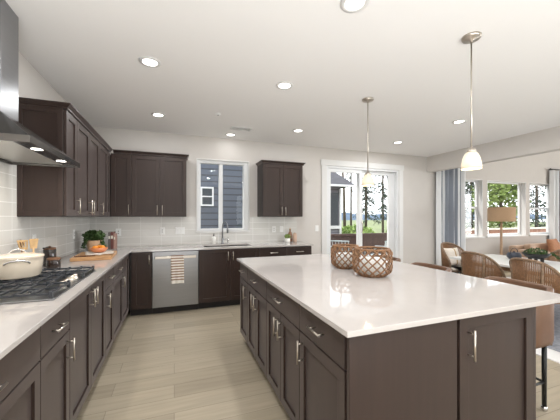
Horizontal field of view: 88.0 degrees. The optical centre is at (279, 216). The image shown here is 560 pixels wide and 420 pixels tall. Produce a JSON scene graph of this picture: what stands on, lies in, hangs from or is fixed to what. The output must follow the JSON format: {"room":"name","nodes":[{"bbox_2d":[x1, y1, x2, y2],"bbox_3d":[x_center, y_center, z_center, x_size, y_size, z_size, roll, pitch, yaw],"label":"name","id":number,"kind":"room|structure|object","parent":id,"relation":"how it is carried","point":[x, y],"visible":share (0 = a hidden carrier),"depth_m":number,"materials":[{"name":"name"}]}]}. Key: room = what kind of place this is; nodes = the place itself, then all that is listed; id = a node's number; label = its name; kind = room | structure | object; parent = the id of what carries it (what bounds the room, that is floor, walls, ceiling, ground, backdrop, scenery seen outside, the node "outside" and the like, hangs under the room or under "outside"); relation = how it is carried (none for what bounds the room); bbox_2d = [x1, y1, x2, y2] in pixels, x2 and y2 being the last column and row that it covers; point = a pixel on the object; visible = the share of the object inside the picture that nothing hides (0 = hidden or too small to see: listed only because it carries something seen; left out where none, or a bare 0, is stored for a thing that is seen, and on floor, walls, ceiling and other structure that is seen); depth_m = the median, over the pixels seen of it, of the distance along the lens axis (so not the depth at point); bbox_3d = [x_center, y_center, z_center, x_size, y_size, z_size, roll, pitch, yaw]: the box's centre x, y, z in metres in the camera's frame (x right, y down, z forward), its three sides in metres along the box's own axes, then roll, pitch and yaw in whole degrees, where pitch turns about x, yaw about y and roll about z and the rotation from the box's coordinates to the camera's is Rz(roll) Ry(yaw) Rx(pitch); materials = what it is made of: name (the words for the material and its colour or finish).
{"room":"kitchen","nodes":[
{"label":"kitchen","id":0,"kind":"room"},
{"bbox_2d":[19,52,65,101],"bbox_3d":[-1.702,0.004,0.901,0.180,2.735,7.660,0,0,-20],"label":"wall","id":1,"kind":"structure","parent":0,"point":[32,84],"depth_m":2.63,"materials":[{"name":"beige paint"}]},
{"bbox_2d":[0,0,79,167],"bbox_3d":[-1.714,-0.881,1.892,0.474,0.962,0.886,0,0,-20],"label":"range hood","id":2,"kind":"object","parent":1,"relation":"attached to","point":[19,145],"visible":1,"depth_m":1.86,"materials":[{"name":"silver metal"}]},
{"bbox_2d":[13,141,73,165],"bbox_3d":[-1.547,-0.416,1.953,0.087,0.010,0.860,0,0,-20],"label":"light","id":3,"kind":"object","parent":2,"relation":"on","point":[39,147],"depth_m":1.85,"materials":[{"name":"white metal"}]},
{"bbox_2d":[0,162,89,256],"bbox_3d":[-2.117,-0.035,2.315,0.008,0.986,4.360,0,0,-20],"label":"tiled wall","id":4,"kind":"structure","parent":1,"relation":"attached to","point":[57,232],"depth_m":2.54,"materials":[{"name":"white tile"}]},
{"bbox_2d":[17,97,81,216],"bbox_3d":[-1.998,-0.480,2.531,0.379,0.960,0.325,0,0,-20],"label":"upper cabinet","id":5,"kind":"object","parent":1,"relation":"attached to","point":[42,191],"visible":0.88,"depth_m":2.42,"materials":[{"name":"brown wood"}]},
{"bbox_2d":[74,116,102,216],"bbox_3d":[-2.202,-0.480,3.091,0.379,0.960,0.864,0,0,-20],"label":"upper cabinet","id":6,"kind":"object","parent":1,"relation":"attached to","point":[88,138],"visible":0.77,"depth_m":3.08,"materials":[{"name":"brown wood"}]},
{"bbox_2d":[97,139,112,216],"bbox_3d":[-2.519,-0.480,3.961,0.379,0.960,0.986,0,0,-20],"label":"upper cabinet","id":7,"kind":"object","parent":1,"relation":"attached to","point":[104,148],"visible":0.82,"depth_m":3.87,"materials":[{"name":"brown wood"}]},
{"bbox_2d":[5,0,559,156],"bbox_3d":[1.434,-1.423,1.949,6.830,0.120,7.480,0,0,-20],"label":"ceiling","id":8,"kind":"structure","parent":0,"point":[228,58],"depth_m":2.61,"materials":[{"name":"white paint"}]},
{"bbox_2d":[138,56,160,67],"bbox_3d":[-1.144,-1.358,2.553,0.184,0.010,0.184,0,0,-20],"label":"recessed light","id":9,"kind":"object","parent":8,"relation":"in","point":[148,61],"visible":1,"depth_m":2.54,"materials":[{"name":"white paint"}]},
{"bbox_2d":[151,112,165,116],"bbox_3d":[-1.627,-1.358,3.877,0.184,0.010,0.184,0,0,-20],"label":"recessed light","id":10,"kind":"object","parent":8,"relation":"in","point":[155,114],"visible":1,"depth_m":3.86,"materials":[{"name":"white paint"}]},
{"bbox_2d":[230,126,251,131],"bbox_3d":[-0.603,-1.359,4.485,0.320,0.008,0.160,0,0,-20],"label":"ceiling vent","id":11,"kind":"object","parent":8,"relation":"in","point":[232,127],"visible":1,"depth_m":4.47,"materials":[{"name":"white metal"}]},
{"bbox_2d":[276,81,292,89],"bbox_3d":[0.047,-1.358,3.008,0.184,0.010,0.184,0,0,-20],"label":"recessed light","id":12,"kind":"object","parent":8,"relation":"in","point":[284,85],"visible":1,"depth_m":3.00,"materials":[{"name":"white paint"}]},
{"bbox_2d":[340,0,369,12],"bbox_3d":[0.475,-1.358,1.844,0.184,0.010,0.184,0,0,-20],"label":"recessed light","id":13,"kind":"object","parent":8,"relation":"in","point":[348,6],"visible":1,"depth_m":1.87,"materials":[{"name":"white paint"}]},
{"bbox_2d":[362,97,373,185],"bbox_3d":[1.019,-0.862,3.363,0.140,1.002,0.140,0,0,-20],"label":"pendant light","id":14,"kind":"object","parent":8,"relation":"hanging from","point":[367,180],"visible":1,"depth_m":3.34,"materials":[{"name":"white glass"}]},
{"bbox_2d":[452,119,466,123],"bbox_3d":[2.563,-1.358,4.150,0.184,0.010,0.184,0,0,-20],"label":"recessed light","id":15,"kind":"object","parent":8,"relation":"in","point":[460,120],"visible":1,"depth_m":4.14,"materials":[{"name":"white paint"}]},
{"bbox_2d":[460,31,482,169],"bbox_3d":[1.448,-0.862,2.195,0.140,1.002,0.140,0,0,-20],"label":"pendant light","id":16,"kind":"object","parent":8,"relation":"hanging from","point":[471,160],"visible":1,"depth_m":2.18,"materials":[{"name":"white glass"}]},
{"bbox_2d":[76,270,559,419],"bbox_3d":[5.053,1.402,3.365,14.600,0.060,7.660,0,0,-20],"label":"floor","id":17,"kind":"structure","parent":0,"point":[197,364],"depth_m":2.50,"materials":[{"name":"beige wood"}]},
{"bbox_2d":[0,327,39,419],"bbox_3d":[-1.223,0.927,0.823,0.664,0.889,0.863,0,0,-20],"label":"base cabinet","id":18,"kind":"object","parent":17,"relation":"on","point":[20,368],"visible":0.87,"depth_m":1.18,"materials":[{"name":"brown wood"}]},
{"bbox_2d":[0,241,313,359],"bbox_3d":[-0.529,0.470,2.894,3.390,0.025,4.360,0,0,-20],"label":"countertop","id":19,"kind":"structure","parent":18,"relation":"on","point":[18,321],"depth_m":1.64,"materials":[{"name":"white stone"}]},
{"bbox_2d":[0,265,94,303],"bbox_3d":[-1.637,0.432,1.920,0.524,0.051,0.904,0,0,-20],"label":"gas cooktop","id":20,"kind":"object","parent":19,"relation":"in","point":[50,285],"visible":0.81,"depth_m":1.81,"materials":[{"name":"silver metal"}]},
{"bbox_2d":[0,248,44,279],"bbox_3d":[-1.791,0.311,1.976,0.292,0.191,0.292,0,0,5],"label":"cooking pot","id":21,"kind":"object","parent":20,"relation":"on","point":[25,264],"visible":1,"depth_m":1.90,"materials":[{"name":"beige ceramic"}]},
{"bbox_2d":[43,246,56,266],"bbox_3d":[-2.136,0.364,2.691,0.100,0.188,0.100,0,0,-20],"label":"canister","id":22,"kind":"object","parent":19,"relation":"on","point":[52,251],"visible":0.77,"depth_m":2.65,"materials":[{"name":"brown glass"}]},
{"bbox_2d":[46,257,60,268],"bbox_3d":[-1.969,0.407,2.523,0.104,0.101,0.104,0,0,-20],"label":"canister","id":23,"kind":"object","parent":19,"relation":"on","point":[52,262],"visible":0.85,"depth_m":2.48,"materials":[{"name":"brown glass"}]},
{"bbox_2d":[80,230,106,251],"bbox_3d":[-2.447,0.314,3.815,0.289,0.288,0.285,0,0,-20],"label":"potted plant","id":24,"kind":"object","parent":19,"relation":"on","point":[92,238],"visible":0.94,"depth_m":3.75,"materials":[{"name":"green plant"}]},
{"bbox_2d":[70,251,116,261],"bbox_3d":[-2.087,0.440,3.284,0.370,0.036,0.580,0,0,-24],"label":"cutting board","id":25,"kind":"object","parent":19,"relation":"on","point":[103,256],"visible":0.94,"depth_m":3.06,"materials":[{"name":"brown wood"}]},
{"bbox_2d":[85,250,113,254],"bbox_3d":[-2.064,0.414,3.324,0.290,0.013,0.364,0,0,-37],"label":"napkin","id":26,"kind":"object","parent":25,"relation":"on","point":[106,251],"visible":0.82,"depth_m":3.26,"materials":[{"name":"beige fabric"}]},
{"bbox_2d":[90,247,107,252],"bbox_3d":[-2.085,0.382,3.338,0.184,0.052,0.184,0,0,-20],"label":"fruit bowl","id":27,"kind":"object","parent":26,"relation":"on","point":[95,250],"visible":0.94,"depth_m":3.27,"materials":[{"name":"ceramic"}]},
{"bbox_2d":[108,232,110,248],"bbox_3d":[-2.462,0.341,4.211,0.030,0.235,0.161,0,0,-20],"label":"book","id":28,"kind":"object","parent":19,"relation":"on","point":[109,233],"visible":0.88,"depth_m":4.14,"materials":[{"name":"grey paper"}]},
{"bbox_2d":[111,232,114,248],"bbox_3d":[-2.430,0.338,4.222,0.034,0.240,0.166,0,0,-20],"label":"book","id":29,"kind":"object","parent":19,"relation":"on","point":[112,233],"visible":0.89,"depth_m":4.15,"materials":[{"name":"red paper"}]},
{"bbox_2d":[114,233,116,248],"bbox_3d":[-2.402,0.350,4.233,0.022,0.215,0.151,0,0,-20],"label":"book","id":30,"kind":"object","parent":19,"relation":"on","point":[115,234],"visible":0.98,"depth_m":4.18,"materials":[{"name":"beige paper"}]},
{"bbox_2d":[221,221,228,243],"bbox_3d":[-0.923,0.267,4.896,0.125,0.381,0.193,0,0,-20],"label":"kitchen faucet","id":31,"kind":"object","parent":19,"relation":"on","point":[222,238],"visible":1,"depth_m":4.93,"materials":[{"name":"silver metal"}]},
{"bbox_2d":[204,245,248,246],"bbox_3d":[-0.859,0.581,4.690,0.764,0.196,0.424,0,0,-20],"label":"sink","id":32,"kind":"object","parent":19,"relation":"in","point":[222,245],"visible":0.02,"depth_m":4.88,"materials":[{"name":"silver metal"}]},
{"bbox_2d":[284,234,290,241],"bbox_3d":[0.133,0.380,5.219,0.117,0.155,0.113,0,0,-30],"label":"potted plant","id":33,"kind":"object","parent":19,"relation":"on","point":[287,237],"visible":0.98,"depth_m":5.19,"materials":[{"name":"green plant"}]},
{"bbox_3d":[-2.029,0.383,2.352,0.100,0.150,0.100,0,0,-20],"label":"utensil crock","id":34,"kind":"object","parent":19,"relation":"on","visible":0},
{"bbox_2d":[17,240,27,251],"bbox_3d":[-2.019,0.317,2.290,0.042,0.266,0.093,0,0,3],"label":"spatula","id":35,"kind":"object","parent":34,"relation":"in","point":[18,241],"visible":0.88,"depth_m":2.28,"materials":[{"name":"brown wood"}]},
{"bbox_2d":[29,239,38,251],"bbox_3d":[-2.015,0.314,2.371,0.026,0.268,0.061,0,0,35],"label":"spatula","id":36,"kind":"object","parent":34,"relation":"in","point":[33,242],"visible":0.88,"depth_m":2.36,"materials":[{"name":"brown wood"}]},
{"bbox_2d":[38,303,74,419],"bbox_3d":[-1.439,0.927,1.415,0.664,0.889,0.393,0,0,-20],"label":"base cabinet","id":37,"kind":"object","parent":17,"relation":"on","point":[55,340],"visible":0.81,"depth_m":1.52,"materials":[{"name":"brown wood"}]},
{"bbox_2d":[68,274,104,419],"bbox_3d":[-1.665,0.927,2.035,0.664,0.889,0.924,0,0,-20],"label":"base cabinet","id":38,"kind":"object","parent":17,"relation":"on","point":[87,310],"visible":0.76,"depth_m":2.05,"materials":[{"name":"brown wood"}]},
{"bbox_2d":[105,267,115,358],"bbox_3d":[-1.887,0.927,2.642,0.664,0.889,0.363,0,0,-20],"label":"base cabinet","id":39,"kind":"object","parent":17,"relation":"on","point":[109,276],"visible":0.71,"depth_m":2.74,"materials":[{"name":"brown wood"}]},
{"bbox_2d":[113,260,124,341],"bbox_3d":[-2.043,0.927,3.071,0.664,0.889,0.548,0,0,-20],"label":"base cabinet","id":40,"kind":"object","parent":17,"relation":"on","point":[117,269],"visible":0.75,"depth_m":3.19,"materials":[{"name":"brown wood"}]},
{"bbox_2d":[122,254,128,322],"bbox_3d":[-2.242,0.927,3.558,0.624,0.889,0.498,0,0,-20],"label":"base cabinet","id":41,"kind":"object","parent":17,"relation":"on","point":[125,261],"visible":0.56,"depth_m":3.73,"materials":[{"name":"brown wood"}]},
{"bbox_2d":[129,252,151,315],"bbox_3d":[-2.020,0.927,4.279,0.282,0.889,0.734,0,0,-20],"label":"base cabinet","id":42,"kind":"object","parent":17,"relation":"on","point":[140,263],"visible":0.98,"depth_m":3.99,"materials":[{"name":"brown wood"}]},
{"bbox_2d":[152,250,198,313],"bbox_3d":[-1.590,0.929,4.425,0.623,0.886,0.754,0,0,-20],"label":"dishwasher","id":43,"kind":"object","parent":17,"relation":"on","point":[166,296],"visible":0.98,"depth_m":4.11,"materials":[{"name":"silver metal"}]},
{"bbox_2d":[171,255,183,283],"bbox_3d":[-1.442,0.741,4.081,0.177,0.393,0.037,0,0,-20],"label":"dish towel","id":44,"kind":"object","parent":43,"relation":"hanging from","point":[177,261],"visible":1,"depth_m":4.07,"materials":[{"name":"white fabric"}]},
{"bbox_2d":[198,250,198,303],"bbox_3d":[-1.602,0.880,4.459,0.623,0.784,0.682,0,0,-20],"label":"base cabinet","id":45,"kind":"object","parent":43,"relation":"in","point":[198,250],"depth_m":4.25,"materials":[{"name":"wood"}]},
{"bbox_2d":[198,248,259,308],"bbox_3d":[-0.864,0.927,4.701,0.924,0.889,0.734,0,0,-20],"label":"base cabinet","id":46,"kind":"object","parent":17,"relation":"on","point":[219,274],"visible":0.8,"depth_m":4.36,"materials":[{"name":"brown wood"}]},
{"bbox_2d":[239,263,247,343],"bbox_3d":[-0.117,0.927,3.127,0.640,0.889,0.343,0,0,-20],"label":"base cabinet","id":47,"kind":"object","parent":17,"relation":"on","point":[243,270],"visible":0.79,"depth_m":3.04,"materials":[{"name":"brown wood"}]},
{"bbox_2d":[248,269,266,376],"bbox_3d":[0.050,0.927,2.672,0.640,0.889,0.623,0,0,-20],"label":"base cabinet","id":48,"kind":"object","parent":17,"relation":"on","point":[257,286],"visible":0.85,"depth_m":2.52,"materials":[{"name":"brown wood"}]},
{"bbox_2d":[260,247,286,256],"bbox_3d":[-0.216,0.927,4.937,0.451,0.889,0.734,0,0,-20],"label":"base cabinet","id":49,"kind":"object","parent":17,"relation":"on","point":[265,251],"visible":0.21,"depth_m":4.62,"materials":[{"name":"brown wood"}]},
{"bbox_2d":[267,282,300,419],"bbox_3d":[0.266,0.927,2.079,0.640,0.889,0.636,0,0,-20],"label":"base cabinet","id":50,"kind":"object","parent":17,"relation":"on","point":[283,313],"visible":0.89,"depth_m":1.93,"materials":[{"name":"brown wood"}]},
{"bbox_2d":[287,246,311,255],"bbox_3d":[0.208,0.927,5.092,0.448,0.889,0.734,0,0,-20],"label":"base cabinet","id":51,"kind":"object","parent":17,"relation":"on","point":[292,250],"visible":0.17,"depth_m":4.79,"materials":[{"name":"brown wood"}]},
{"bbox_2d":[297,305,346,419],"bbox_3d":[0.457,0.927,1.554,0.640,0.889,0.476,0,0,-20],"label":"base cabinet","id":52,"kind":"object","parent":17,"relation":"on","point":[323,349],"visible":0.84,"depth_m":1.45,"materials":[{"name":"brown wood"}]},
{"bbox_2d":[411,262,451,271],"bbox_3d":[1.462,0.940,2.982,0.410,0.865,0.490,0,0,-20],"label":"counter stool","id":53,"kind":"object","parent":17,"relation":"on","point":[428,265],"visible":0.05,"depth_m":3.05,"materials":[{"name":"beige leather"}]},
{"bbox_2d":[347,307,535,419],"bbox_3d":[0.503,0.927,2.387,1.218,0.889,2.160,0,0,-20],"label":"base cabinet","id":54,"kind":"object","parent":17,"relation":"on","point":[483,367],"visible":0.57,"depth_m":1.39,"materials":[{"name":"brown wood"}]},
{"bbox_2d":[237,254,559,337],"bbox_3d":[0.601,0.470,2.434,1.506,0.025,2.182,0,0,-20],"label":"countertop","id":55,"kind":"structure","parent":54,"relation":"on","point":[352,304],"depth_m":1.71,"materials":[{"name":"white stone"}]},
{"bbox_2d":[331,244,360,268],"bbox_3d":[0.589,0.355,2.610,0.262,0.206,0.262,0,0,12],"label":"basket","id":56,"kind":"object","parent":55,"relation":"on","point":[343,260],"visible":0.78,"depth_m":2.53,"materials":[{"name":"brown wicker"}]},
{"bbox_2d":[352,246,392,277],"bbox_3d":[0.721,0.350,2.269,0.306,0.216,0.307,0,0,-26],"label":"basket","id":57,"kind":"object","parent":55,"relation":"on","point":[370,266],"visible":1,"depth_m":2.18,"materials":[{"name":"brown wicker"}]},
{"bbox_2d":[483,276,553,411],"bbox_3d":[1.739,0.940,2.220,0.410,0.865,0.490,0,0,-20],"label":"counter stool","id":58,"kind":"object","parent":17,"relation":"on","point":[544,313],"visible":0.35,"depth_m":2.04,"materials":[{"name":"beige leather"}]},
{"bbox_2d":[506,277,559,363],"bbox_3d":[4.203,1.365,3.768,3.720,0.014,4.600,0,0,-20],"label":"area rug","id":59,"kind":"object","parent":17,"relation":"on","point":[553,351],"visible":0.17,"depth_m":3.08,"materials":[{"name":"white fabric"}]},
{"bbox_2d":[441,242,479,275],"bbox_3d":[3.071,0.907,5.005,0.521,0.892,0.544,0,0,-20],"label":"dining chair","id":60,"kind":"object","parent":59,"relation":"on","point":[445,260],"visible":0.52,"depth_m":5.06,"materials":[{"name":"wicker"}]},
{"bbox_2d":[444,247,460,265],"bbox_3d":[3.031,0.707,5.113,0.340,0.312,0.144,0,0,-20],"label":"throw pillow","id":61,"kind":"object","parent":60,"relation":"on","point":[451,252],"visible":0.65,"depth_m":5.07,"materials":[{"name":"beige fabric"}]},
{"bbox_2d":[460,251,505,277],"bbox_3d":[2.766,0.907,3.958,0.544,0.892,0.521,0,0,-20],"label":"dining chair","id":62,"kind":"object","parent":59,"relation":"on","point":[468,267],"visible":0.43,"depth_m":3.78,"materials":[{"name":"wicker"}]},
{"bbox_2d":[487,207,515,276],"bbox_3d":[4.840,0.585,6.342,0.500,1.575,0.500,0,0,-20],"label":"floor lamp","id":63,"kind":"object","parent":59,"relation":"on","point":[502,214],"visible":0.68,"depth_m":6.18,"materials":[{"name":"beige fabric"}]},
{"bbox_2d":[450,254,559,277],"bbox_3d":[3.469,0.990,3.650,0.980,0.735,2.180,0,0,-20],"label":"dining table","id":64,"kind":"object","parent":59,"relation":"on","point":[502,260],"visible":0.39,"depth_m":4.03,"materials":[{"name":"white"}]},
{"bbox_2d":[506,248,521,258],"bbox_3d":[3.446,0.540,4.269,0.185,0.164,0.180,0,0,-20],"label":"lidded pot","id":65,"kind":"object","parent":64,"relation":"on","point":[510,254],"visible":0.91,"depth_m":4.22,"materials":[{"name":"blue ceramic"}]},
{"bbox_2d":[521,247,559,262],"bbox_3d":[3.496,0.518,3.913,0.361,0.208,0.353,0,0,-20],"label":"footed bowl","id":66,"kind":"object","parent":64,"relation":"on","point":[534,255],"visible":0.95,"depth_m":3.86,"materials":[{"name":"black metal"}]},
{"bbox_2d":[509,257,559,303],"bbox_3d":[2.950,0.907,3.322,0.544,0.892,0.521,0,0,-20],"label":"dining chair","id":67,"kind":"object","parent":59,"relation":"on","point":[517,265],"visible":0.47,"depth_m":3.15,"materials":[{"name":"wicker"}]},
{"bbox_2d":[534,249,559,305],"bbox_3d":[4.057,0.907,4.141,0.544,0.892,0.521,0,0,-20],"label":"dining chair","id":68,"kind":"object","parent":59,"relation":"on","point":[557,252],"visible":0.15,"depth_m":4.36,"materials":[{"name":"wicker"}]},
{"bbox_2d":[509,242,559,259],"bbox_3d":[6.977,1.017,7.282,2.400,0.710,0.840,0,0,-20],"label":"sofa","id":69,"kind":"object","parent":17,"relation":"on","point":[520,248],"visible":0.19,"depth_m":7.11,"materials":[{"name":"fabric"}]},
{"bbox_2d":[523,243,548,251],"bbox_3d":[6.460,0.791,7.227,0.990,0.258,0.172,0,0,-20],"label":"cushion","id":70,"kind":"object","parent":69,"relation":"on","point":[532,245],"depth_m":7.11,"materials":[{"name":"fabric"}]},
{"bbox_2d":[546,239,559,251],"bbox_3d":[6.679,0.717,7.077,0.440,0.351,0.168,0,0,-26],"label":"sofa pillow","id":71,"kind":"object","parent":69,"relation":"on","point":[553,244],"visible":0.86,"depth_m":7.00,"materials":[{"name":"orange fabric"}]},
{"bbox_2d":[92,126,559,267],"bbox_3d":[3.865,-0.428,6.913,14.400,3.600,0.180,0,0,-20],"label":"wall","id":72,"kind":"structure","parent":0,"point":[419,185],"depth_m":5.87,"materials":[{"name":"beige paint"}]},
{"bbox_2d":[111,149,131,216],"bbox_3d":[-2.355,-0.480,4.343,0.268,0.960,0.384,0,0,-20],"label":"upper cabinet","id":73,"kind":"object","parent":72,"relation":"attached to","point":[121,160],"visible":0.86,"depth_m":4.21,"materials":[{"name":"brown wood"}]},
{"bbox_2d":[131,151,188,216],"bbox_3d":[-1.850,-0.480,4.527,0.804,0.960,0.384,0,0,-20],"label":"upper cabinet","id":74,"kind":"object","parent":72,"relation":"attached to","point":[158,179],"visible":1,"depth_m":4.37,"materials":[{"name":"brown wood"}]},
{"bbox_2d":[90,217,296,246],"bbox_3d":[-1.271,0.229,4.940,3.382,0.458,0.008,0,0,-20],"label":"tiled wall","id":75,"kind":"structure","parent":72,"relation":"attached to","point":[135,231],"depth_m":4.78,"materials":[{"name":"white tile"}]},
{"bbox_2d":[175,227,184,233],"bbox_3d":[-1.652,0.232,4.792,0.144,0.115,0.009,0,0,-20],"label":"wall switch","id":76,"kind":"object","parent":75,"relation":"attached to","point":[178,230],"visible":1,"depth_m":4.79,"materials":[{"name":"white plastic"}]},
{"bbox_2d":[196,158,248,230],"bbox_3d":[-0.985,-0.370,5.059,0.916,1.235,0.040,0,0,-20],"label":"trim","id":77,"kind":"structure","parent":72,"relation":"attached to","point":[196,158],"depth_m":5.01,"materials":[{"name":"white paint"}]},
{"bbox_2d":[196,160,249,232],"bbox_3d":[-0.997,-0.352,5.092,0.927,1.252,0.150,0,0,-20],"label":"window","id":78,"kind":"structure","parent":72,"relation":"in","point":[220,164],"depth_m":5.08,"materials":[{"name":"white plastic"}]},
{"bbox_2d":[256,160,304,216],"bbox_3d":[0.007,-0.480,5.205,0.820,0.960,0.384,0,0,-20],"label":"upper cabinet","id":79,"kind":"object","parent":72,"relation":"attached to","point":[279,183],"visible":1,"depth_m":5.06,"materials":[{"name":"brown wood"}]},
{"bbox_2d":[321,159,403,261],"bbox_3d":[1.763,0.122,6.038,2.050,2.500,0.024,0,0,-20],"label":"trim","id":80,"kind":"structure","parent":72,"relation":"attached to","point":[324,163],"depth_m":5.87,"materials":[{"name":"white paint"}]},
{"bbox_2d":[327,166,398,257],"bbox_3d":[1.738,0.179,6.107,1.790,2.385,0.177,0,0,-20],"label":"door","id":81,"kind":"structure","parent":72,"relation":"in","point":[392,175],"depth_m":6.24,"materials":[{"name":"white plastic"}]},
{"bbox_2d":[465,180,477,236],"bbox_3d":[4.506,-0.209,7.200,1.100,1.432,0.060,0,0,-20],"label":"window","id":82,"kind":"structure","parent":72,"relation":"in","point":[476,182],"depth_m":7.35,"materials":[{"name":"white plastic"}]},
{"bbox_2d":[465,179,484,237],"bbox_3d":[4.541,-0.199,7.104,1.160,1.452,0.145,0,0,-20],"label":"trim","id":83,"kind":"structure","parent":72,"relation":"attached to","point":[480,182],"depth_m":7.30,"materials":[{"name":"white paint"}]},
{"bbox_2d":[488,181,520,235],"bbox_3d":[5.877,-0.209,7.700,1.500,1.432,0.060,0,0,-20],"label":"window","id":84,"kind":"structure","parent":72,"relation":"in","point":[518,184],"depth_m":7.92,"materials":[{"name":"white plastic"}]},
{"bbox_2d":[486,180,527,237],"bbox_3d":[5.912,-0.199,7.604,1.560,1.452,0.145,0,0,-20],"label":"trim","id":85,"kind":"structure","parent":72,"relation":"attached to","point":[523,184],"depth_m":7.84,"materials":[{"name":"white paint"}]},
{"bbox_2d":[529,183,548,235],"bbox_3d":[7.284,-0.199,8.104,1.160,1.452,0.145,0,0,-20],"label":"trim","id":86,"kind":"structure","parent":72,"relation":"attached to","point":[530,183],"depth_m":8.07,"materials":[{"name":"white paint"}]},
{"bbox_2d":[530,184,548,233],"bbox_3d":[7.249,-0.209,8.200,1.100,1.432,0.060,0,0,-20],"label":"window","id":87,"kind":"structure","parent":72,"relation":"in","point":[547,186],"depth_m":8.35,"materials":[{"name":"white plastic"}]},
{"bbox_3d":[8.004,-1.318,8.261,1.172,0.048,0.124,0,0,-20],"label":"curtain rod","id":88,"kind":"object","parent":72,"relation":"attached to","visible":0},
{"bbox_2d":[549,170,559,241],"bbox_3d":[7.933,0.035,8.193,0.892,2.645,0.095,0,0,-20],"label":"curtain","id":89,"kind":"object","parent":88,"relation":"hanging from","point":[554,176],"visible":0.65,"depth_m":8.08,"materials":[{"name":"white fabric"}]},
{"bbox_3d":[4.002,-1.318,6.801,1.012,0.048,0.124,0,0,-20],"label":"curtain rod","id":90,"kind":"object","parent":72,"relation":"attached to","visible":0},
{"bbox_2d":[436,168,465,273],"bbox_3d":[4.021,0.035,6.766,0.922,2.645,0.095,0,0,-20],"label":"curtain","id":91,"kind":"object","parent":90,"relation":"hanging from","point":[450,184],"visible":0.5,"depth_m":6.74,"materials":[{"name":"white fabric"}]},
{"bbox_2d":[427,126,559,172],"bbox_3d":[4.713,-1.623,3.145,0.150,1.210,7.480,0,0,-20],"label":"wall header","id":92,"kind":"structure","parent":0,"point":[546,140],"depth_m":5.04,"materials":[{"name":"beige paint"}]},
{"label":"outside","id":93,"kind":"structure","parent":0,"visible":0},
{"bbox_3d":[4.842,1.452,8.613,11.400,0.080,2.335,0,0,-20],"label":"deck","id":94,"kind":"object","parent":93,"visible":0},
{"bbox_2d":[331,240,352,251],"bbox_3d":[1.577,1.004,7.524,0.572,0.820,0.596,0,0,22],"label":"patio chair","id":95,"kind":"object","parent":94,"relation":"on","point":[332,241],"visible":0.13,"depth_m":7.26,"materials":[{"name":"grey metal"}]},
{"bbox_2d":[331,233,386,254],"bbox_3d":[1.558,0.962,8.568,5.100,0.900,0.170,0,0,-20],"label":"deck railing","id":96,"kind":"object","parent":94,"relation":"on","point":[368,239],"visible":0.11,"depth_m":8.91,"materials":[{"name":"brown wood"}]},
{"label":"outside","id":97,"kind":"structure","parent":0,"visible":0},
{"bbox_2d":[342,220,545,232],"bbox_3d":[-6.084,1.797,104.226,180.000,0.050,320.000,0,0,-20],"label":"meadow","id":98,"kind":"structure","parent":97,"point":[377,228],"depth_m":65.89,"materials":[{"name":"green plant"}]},
{"bbox_2d":[201,164,242,228],"bbox_3d":[-4.531,-2.028,8.992,8.450,7.600,5.000,0,0,-20],"label":"neighbor house","id":99,"kind":"structure","parent":98,"relation":"on","point":[232,175],"depth_m":7.96,"materials":[{"name":"blue"}]},
{"bbox_2d":[331,172,355,233],"bbox_3d":[0.114,-0.928,15.987,4.770,5.400,7.240,0,0,-20],"label":"gabled house","id":100,"kind":"structure","parent":98,"relation":"on","point":[338,182],"depth_m":13.70,"materials":[{"name":"grey"}]},
{"bbox_2d":[342,173,347,225],"bbox_3d":[5.176,-2.728,23.177,1.068,9.007,0.257,0,0,-20],"label":"bare trunk","id":101,"kind":"object","parent":98,"relation":"on","point":[344,202],"visible":0.36,"depth_m":23.07,"materials":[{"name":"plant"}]},
{"bbox_2d":[345,173,355,225],"bbox_3d":[6.219,-5.728,25.713,1.170,15.000,1.318,0,0,-20],"label":"conifer tree","id":102,"kind":"object","parent":98,"relation":"on","point":[350,176],"visible":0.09,"depth_m":25.65,"materials":[{"name":"green plant"}]},
{"bbox_2d":[342,224,375,232],"bbox_3d":[4.883,1.154,18.803,2.913,1.396,2.510,0,0,-20],"label":"bush","id":103,"kind":"object","parent":98,"relation":"on","point":[351,228],"visible":0.2,"depth_m":18.39,"materials":[{"name":"green plant"}]},
{"bbox_2d":[352,175,378,226],"bbox_3d":[6.019,-4.781,20.265,1.945,13.106,1.788,0,0,-34],"label":"conifer tree","id":104,"kind":"object","parent":98,"relation":"on","point":[366,197],"visible":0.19,"depth_m":20.21,"materials":[{"name":"green plant"}]},
{"bbox_2d":[371,175,386,232],"bbox_3d":[8.241,-5.232,23.214,1.985,14.008,1.925,0,0,9],"label":"conifer tree","id":105,"kind":"object","parent":98,"relation":"on","point":[383,206],"visible":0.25,"depth_m":23.16,"materials":[{"name":"green plant"}]},
{"bbox_2d":[465,182,474,228],"bbox_3d":[13.849,-1.222,20.985,2.138,5.992,1.869,0,0,-20],"label":"conifer tree","id":106,"kind":"object","parent":98,"relation":"on","point":[468,191],"visible":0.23,"depth_m":20.92,"materials":[{"name":"green plant"}]},
{"bbox_2d":[471,183,531,227],"bbox_3d":[13.966,-0.803,18.368,4.238,5.155,2.641,0,0,-20],"label":"leafy tree","id":107,"kind":"object","parent":98,"relation":"on","point":[499,193],"visible":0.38,"depth_m":17.58,"materials":[{"name":"green plant"}]},
{"bbox_2d":[466,227,545,233],"bbox_3d":[11.097,1.147,13.644,13.900,1.250,0.130,0,0,-20],"label":"fence","id":108,"kind":"object","parent":98,"relation":"on","point":[532,229],"visible":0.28,"depth_m":13.39,"materials":[{"name":"brown wood"}]},
{"bbox_2d":[517,186,545,226],"bbox_3d":[17.816,-0.987,20.104,2.914,5.523,2.100,0,0,-20],"label":"conifer tree","id":109,"kind":"object","parent":98,"relation":"on","point":[537,202],"visible":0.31,"depth_m":20.03,"materials":[{"name":"green plant"}]},
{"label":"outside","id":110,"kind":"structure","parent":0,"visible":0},
{"bbox_2d":[342,213,545,219],"bbox_3d":[61.333,-0.676,182.039,360.000,5.096,50.000,0,0,-20],"label":"hill","id":111,"kind":"structure","parent":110,"point":[347,216],"depth_m":173.63,"materials":[{"name":"green plant"}]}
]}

